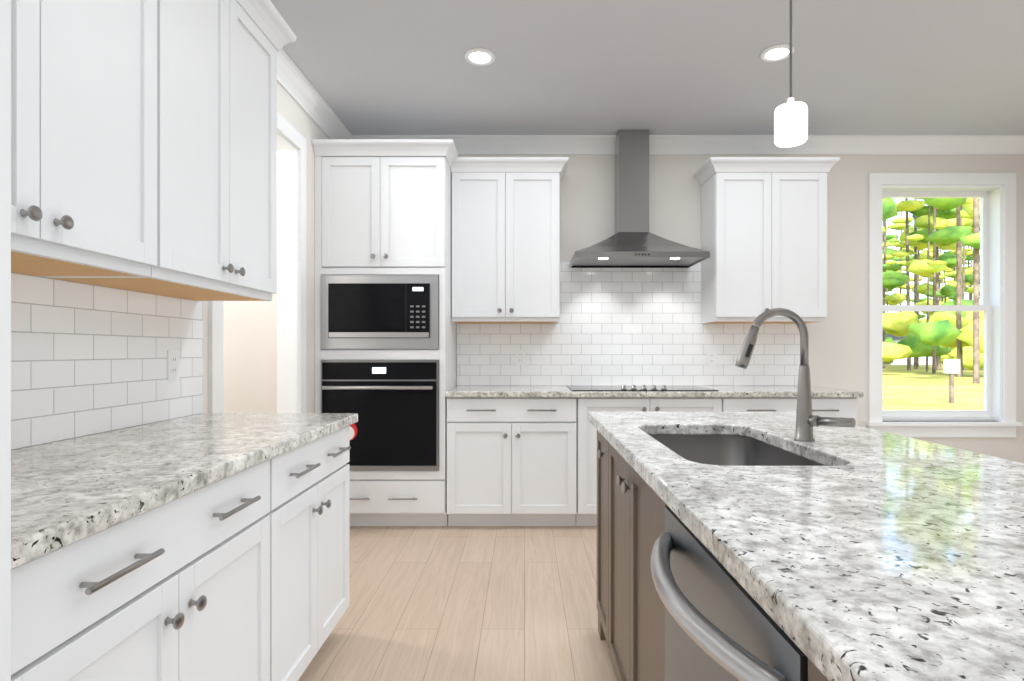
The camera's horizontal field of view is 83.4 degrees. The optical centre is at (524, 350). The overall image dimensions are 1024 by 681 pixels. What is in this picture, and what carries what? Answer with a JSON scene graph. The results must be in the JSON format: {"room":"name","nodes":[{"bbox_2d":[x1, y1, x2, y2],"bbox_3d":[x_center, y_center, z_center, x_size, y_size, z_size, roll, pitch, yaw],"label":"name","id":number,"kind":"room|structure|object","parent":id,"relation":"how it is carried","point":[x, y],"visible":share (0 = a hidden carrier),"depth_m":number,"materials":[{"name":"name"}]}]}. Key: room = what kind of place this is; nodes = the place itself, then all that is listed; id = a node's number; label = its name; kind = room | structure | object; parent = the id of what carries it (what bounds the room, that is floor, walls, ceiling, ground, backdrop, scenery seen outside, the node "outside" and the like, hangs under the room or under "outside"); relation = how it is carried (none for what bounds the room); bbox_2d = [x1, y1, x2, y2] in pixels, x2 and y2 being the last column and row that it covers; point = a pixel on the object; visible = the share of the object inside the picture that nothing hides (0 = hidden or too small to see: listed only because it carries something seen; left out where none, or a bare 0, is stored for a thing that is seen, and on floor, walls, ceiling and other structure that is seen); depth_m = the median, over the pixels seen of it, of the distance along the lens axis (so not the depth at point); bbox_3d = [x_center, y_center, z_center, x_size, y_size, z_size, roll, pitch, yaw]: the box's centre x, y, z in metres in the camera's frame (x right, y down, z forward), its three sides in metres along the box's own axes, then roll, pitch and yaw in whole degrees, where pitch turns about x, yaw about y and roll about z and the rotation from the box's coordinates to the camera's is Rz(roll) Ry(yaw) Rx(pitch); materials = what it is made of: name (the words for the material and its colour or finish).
{"room":"kitchen","nodes":[
{"label":"kitchen","id":0,"kind":"room"},
{"bbox_2d":[14,82,329,449],"bbox_3d":[-1.440,-0.220,0.825,0.120,2.800,7.150,0,0,0],"label":"wall","id":1,"kind":"structure","parent":0,"point":[292,112],"depth_m":3.67,"materials":[{"name":"beige paint"}]},
{"bbox_2d":[11,0,178,283],"bbox_3d":[-1.207,-0.745,1.264,0.341,1.070,0.858,0,0,0],"label":"upper cabinet","id":2,"kind":"object","parent":1,"relation":"attached to","point":[143,146],"depth_m":1.42,"materials":[{"name":"white paint"}]},
{"bbox_2d":[11,273,202,449],"bbox_3d":[-1.375,0.028,1.617,0.008,0.474,1.670,0,0,0],"label":"backsplash","id":3,"kind":"structure","parent":1,"relation":"attached to","point":[86,359],"depth_m":1.83,"materials":[{"name":"tile"}]},
{"bbox_2d":[167,350,178,379],"bbox_3d":[-1.367,0.055,2.240,0.007,0.114,0.070,0,0,0],"label":"electrical outlet","id":4,"kind":"object","parent":3,"relation":"attached to","point":[172,364],"visible":1,"depth_m":2.23,"materials":[{"name":"white plastic"}]},
{"bbox_2d":[89,0,282,300],"bbox_3d":[-1.207,-0.745,1.992,0.341,1.070,0.845,0,0,0],"label":"upper cabinet","id":5,"kind":"object","parent":1,"relation":"attached to","point":[228,56],"depth_m":2.01,"materials":[{"name":"white paint"}]},
{"bbox_2d":[208,112,305,412],"bbox_3d":[-1.431,-0.070,3.050,0.138,2.500,1.080,0,0,0],"label":"door frame","id":6,"kind":"structure","parent":1,"relation":"attached to","point":[291,268],"depth_m":3.48,"materials":[{"name":"white wood"}]},
{"bbox_2d":[277,48,352,138],"bbox_3d":[-1.336,-1.562,0.900,0.088,0.115,7.000,0,0,0],"label":"crown molding","id":7,"kind":"structure","parent":1,"relation":"attached to","point":[293,81],"depth_m":3.55,"materials":[{"name":"white wood"}]},
{"bbox_2d":[298,525,616,680],"bbox_3d":[0.775,1.230,0.900,7.950,0.100,7.300,0,0,0],"label":"floor","id":8,"kind":"structure","parent":0,"point":[472,603],"depth_m":2.63,"materials":[{"name":"brown wood"}]},
{"bbox_2d":[0,0,10,680],"bbox_3d":[-1.036,-0.055,0.757,0.683,2.470,0.044,0,0,0],"label":"end panel","id":9,"kind":"object","parent":8,"relation":"on","point":[5,340],"visible":1,"depth_m":0.77,"materials":[{"name":"white paint"}]},
{"bbox_2d":[11,457,286,680],"bbox_3d":[-1.056,0.743,1.256,0.643,0.876,0.948,0,0,0],"label":"base cabinet","id":10,"kind":"object","parent":8,"relation":"on","point":[207,547],"depth_m":1.20,"materials":[{"name":"white paint"}]},
{"bbox_2d":[11,413,357,572],"bbox_3d":[-1.044,0.284,1.617,0.671,0.039,1.670,0,0,0],"label":"countertop","id":11,"kind":"structure","parent":10,"relation":"on","point":[66,493],"depth_m":1.33,"materials":[{"name":"white stone"}]},
{"bbox_2d":[287,429,350,680],"bbox_3d":[-1.056,0.743,2.013,0.643,0.876,0.814,0,0,0],"label":"base cabinet","id":12,"kind":"object","parent":8,"relation":"on","point":[317,473],"depth_m":2.02,"materials":[{"name":"white paint"}]},
{"bbox_2d":[312,139,457,525],"bbox_3d":[-0.921,-0.095,4.049,0.915,2.550,0.698,0,0,0],"label":"tall cabinet","id":13,"kind":"object","parent":8,"relation":"on","point":[385,348],"visible":0.92,"depth_m":3.78,"materials":[{"name":"white paint"}]},
{"bbox_2d":[320,360,438,470],"bbox_3d":[-0.950,0.423,3.739,0.770,0.722,0.078,0,0,0],"label":"wall oven","id":14,"kind":"object","parent":13,"relation":"in","point":[395,402],"depth_m":3.75,"materials":[{"name":"black metal"}]},
{"bbox_2d":[320,275,438,348],"bbox_3d":[-0.950,-0.255,3.762,0.770,0.482,0.033,0,0,0],"label":"microwave","id":15,"kind":"object","parent":13,"relation":"in","point":[357,311],"depth_m":3.75,"materials":[{"name":"silver metal"}]},
{"bbox_2d":[447,397,588,525],"bbox_3d":[-0.053,0.742,4.089,0.924,0.875,0.619,0,0,0],"label":"base cabinet","id":16,"kind":"object","parent":8,"relation":"on","point":[521,455],"depth_m":3.79,"materials":[{"name":"white paint"}]},
{"bbox_2d":[445,385,862,396],"bbox_3d":[0.849,0.284,4.075,2.732,0.039,0.647,0,0,0],"label":"countertop","id":17,"kind":"structure","parent":16,"relation":"on","point":[458,391],"depth_m":3.75,"materials":[{"name":"grey stone"}]},
{"bbox_2d":[569,385,720,388],"bbox_3d":[0.800,0.247,4.065,0.970,0.035,0.530,0,0,0],"label":"cooktop","id":18,"kind":"object","parent":17,"relation":"in","point":[570,386],"depth_m":4.07,"materials":[{"name":"silver metal"}]},
{"bbox_2d":[597,432,651,680],"bbox_3d":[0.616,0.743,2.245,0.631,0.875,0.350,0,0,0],"label":"base cabinet","id":19,"kind":"object","parent":8,"relation":"on","point":[624,546],"depth_m":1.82,"materials":[{"name":"beige wood"}]},
{"bbox_2d":[628,468,651,531],"bbox_3d":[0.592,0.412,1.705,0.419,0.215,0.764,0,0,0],"label":"base cabinet","id":20,"kind":"object","parent":8,"relation":"on","point":[639,496],"depth_m":1.53,"materials":[{"name":"beige wood"}]},
{"bbox_2d":[589,397,736,525],"bbox_3d":[0.825,0.742,4.089,1.079,0.875,0.619,0,0,0],"label":"base cabinet","id":21,"kind":"object","parent":8,"relation":"on","point":[596,404],"depth_m":3.79,"materials":[{"name":"white paint"}]},
{"bbox_2d":[652,496,779,680],"bbox_3d":[0.615,0.743,0.920,0.634,0.875,0.716,0,0,0],"label":"base cabinet","id":22,"kind":"object","parent":8,"relation":"on","point":[703,629],"depth_m":0.92,"materials":[{"name":"metal"}]},
{"bbox_2d":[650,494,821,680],"bbox_3d":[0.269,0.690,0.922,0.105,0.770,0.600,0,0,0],"label":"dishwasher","id":23,"kind":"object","parent":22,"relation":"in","point":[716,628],"depth_m":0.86,"materials":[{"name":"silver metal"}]},
{"bbox_2d":[588,412,1023,680],"bbox_3d":[0.731,0.297,0.810,0.908,0.065,3.420,0,0,0],"label":"countertop","id":24,"kind":"structure","parent":22,"relation":"on","point":[873,555],"depth_m":0.85,"materials":[{"name":"white stone"}]},
{"bbox_2d":[735,308,855,441],"bbox_3d":[0.779,0.068,1.669,0.304,0.392,0.139,0,0,0],"label":"faucet","id":25,"kind":"object","parent":24,"relation":"on","point":[805,421],"depth_m":1.70,"materials":[{"name":"silver metal"}]},
{"bbox_2d":[737,397,857,425],"bbox_3d":[1.718,0.742,4.089,0.955,0.875,0.619,0,0,0],"label":"base cabinet","id":26,"kind":"object","parent":8,"relation":"on","point":[843,407],"depth_m":3.78,"materials":[{"name":"white paint"}]},
{"bbox_2d":[780,640,819,680],"bbox_3d":[0.615,0.743,0.381,0.634,0.875,0.472,0,0,0],"label":"base cabinet","id":27,"kind":"object","parent":8,"relation":"on","point":[791,669],"depth_m":0.64,"materials":[{"name":"beige wood"}]},
{"bbox_2d":[223,154,1023,462],"bbox_3d":[0.775,-0.220,4.475,7.950,2.800,0.150,0,0,0],"label":"wall","id":28,"kind":"structure","parent":0,"point":[838,348],"depth_m":4.40,"materials":[{"name":"beige paint"}]},
{"bbox_2d":[451,157,568,323],"bbox_3d":[-0.104,-0.780,4.199,0.825,1.141,0.399,0,0,0],"label":"upper cabinet","id":29,"kind":"object","parent":28,"relation":"attached to","point":[505,240],"visible":0.96,"depth_m":4.07,"materials":[{"name":"white paint"}]},
{"bbox_2d":[457,262,799,385],"bbox_3d":[0.811,-0.208,4.395,2.657,0.944,0.008,0,0,0],"label":"backsplash","id":30,"kind":"structure","parent":28,"relation":"attached to","point":[629,326],"depth_m":4.39,"materials":[{"name":"tile"}]},
{"bbox_2d":[516,350,524,364],"bbox_3d":[-0.030,0.050,4.387,0.070,0.114,0.007,0,0,0],"label":"electrical outlet","id":31,"kind":"object","parent":30,"relation":"attached to","point":[520,357],"visible":1,"depth_m":4.39,"materials":[{"name":"white plastic"}]},
{"bbox_2d":[707,351,716,365],"bbox_3d":[1.430,0.055,4.387,0.070,0.114,0.007,0,0,0],"label":"electrical outlet","id":32,"kind":"object","parent":30,"relation":"attached to","point":[711,358],"visible":1,"depth_m":4.39,"materials":[{"name":"white plastic"}]},
{"bbox_2d":[569,130,709,267],"bbox_3d":[0.800,-1.127,4.144,0.914,0.984,0.492,0,0,0],"label":"range hood","id":33,"kind":"object","parent":28,"relation":"attached to","point":[632,242],"visible":1,"depth_m":4.21,"materials":[{"name":"silver metal"}]},
{"bbox_2d":[353,135,1023,153],"bbox_3d":[1.655,-1.562,4.356,5.890,0.115,0.088,0,0,0],"label":"crown molding","id":34,"kind":"structure","parent":28,"relation":"attached to","point":[464,144],"depth_m":4.36,"materials":[{"name":"white wood"}]},
{"bbox_2d":[694,157,839,323],"bbox_3d":[1.745,-0.780,4.199,0.906,1.141,0.399,0,0,0],"label":"upper cabinet","id":35,"kind":"object","parent":28,"relation":"attached to","point":[764,231],"visible":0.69,"depth_m":4.07,"materials":[{"name":"white paint"}]},
{"bbox_2d":[866,173,1022,436],"bbox_3d":[3.190,-0.350,4.450,1.156,2.016,0.200,0,0,0],"label":"window","id":36,"kind":"structure","parent":28,"relation":"in","point":[995,193],"depth_m":4.39,"materials":[{"name":"white wood"}]},
{"bbox_2d":[270,0,1023,134],"bbox_3d":[0.775,-1.670,0.900,7.950,0.100,7.300,0,0,0],"label":"ceiling","id":37,"kind":"structure","parent":0,"point":[698,67],"depth_m":3.26,"materials":[{"name":"paint"}]},
{"bbox_2d":[464,48,495,65],"bbox_3d":[-0.245,-1.614,3.160,0.172,0.012,0.172,0,0,0],"label":"recessed light","id":38,"kind":"object","parent":37,"relation":"in","point":[479,56],"visible":1,"depth_m":3.15,"materials":[{"name":"white plastic"}]},
{"bbox_2d":[760,44,793,61],"bbox_3d":[1.370,-1.614,3.120,0.172,0.012,0.172,0,0,0],"label":"recessed light","id":39,"kind":"object","parent":37,"relation":"in","point":[776,53],"visible":0.94,"depth_m":3.12,"materials":[{"name":"white plastic"}]},
{"bbox_2d":[774,0,807,146],"bbox_3d":[0.880,-1.154,1.900,0.120,0.930,0.120,0,0,0],"label":"pendant lamp","id":40,"kind":"object","parent":37,"relation":"hanging from","point":[791,122],"visible":1,"depth_m":1.87,"materials":[{"name":"white glass"}]},
{"label":"outside","id":41,"kind":"structure","parent":0,"visible":0},
{"bbox_2d":[883,363,983,409],"bbox_3d":[40.000,1.830,112.280,200.000,0.200,215.440,0,0,0],"label":"ground","id":42,"kind":"structure","parent":41,"point":[919,388],"depth_m":25.18,"materials":[{"name":"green plant"}]},
{"bbox_2d":[883,198,983,402],"bbox_3d":[66.011,-12.056,75.381,104.869,28.389,112.862,0,0,0],"label":"trees","id":43,"kind":"object","parent":42,"relation":"on","point":[952,342],"visible":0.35,"depth_m":43.98,"materials":[{"name":"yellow plant"}]}
]}

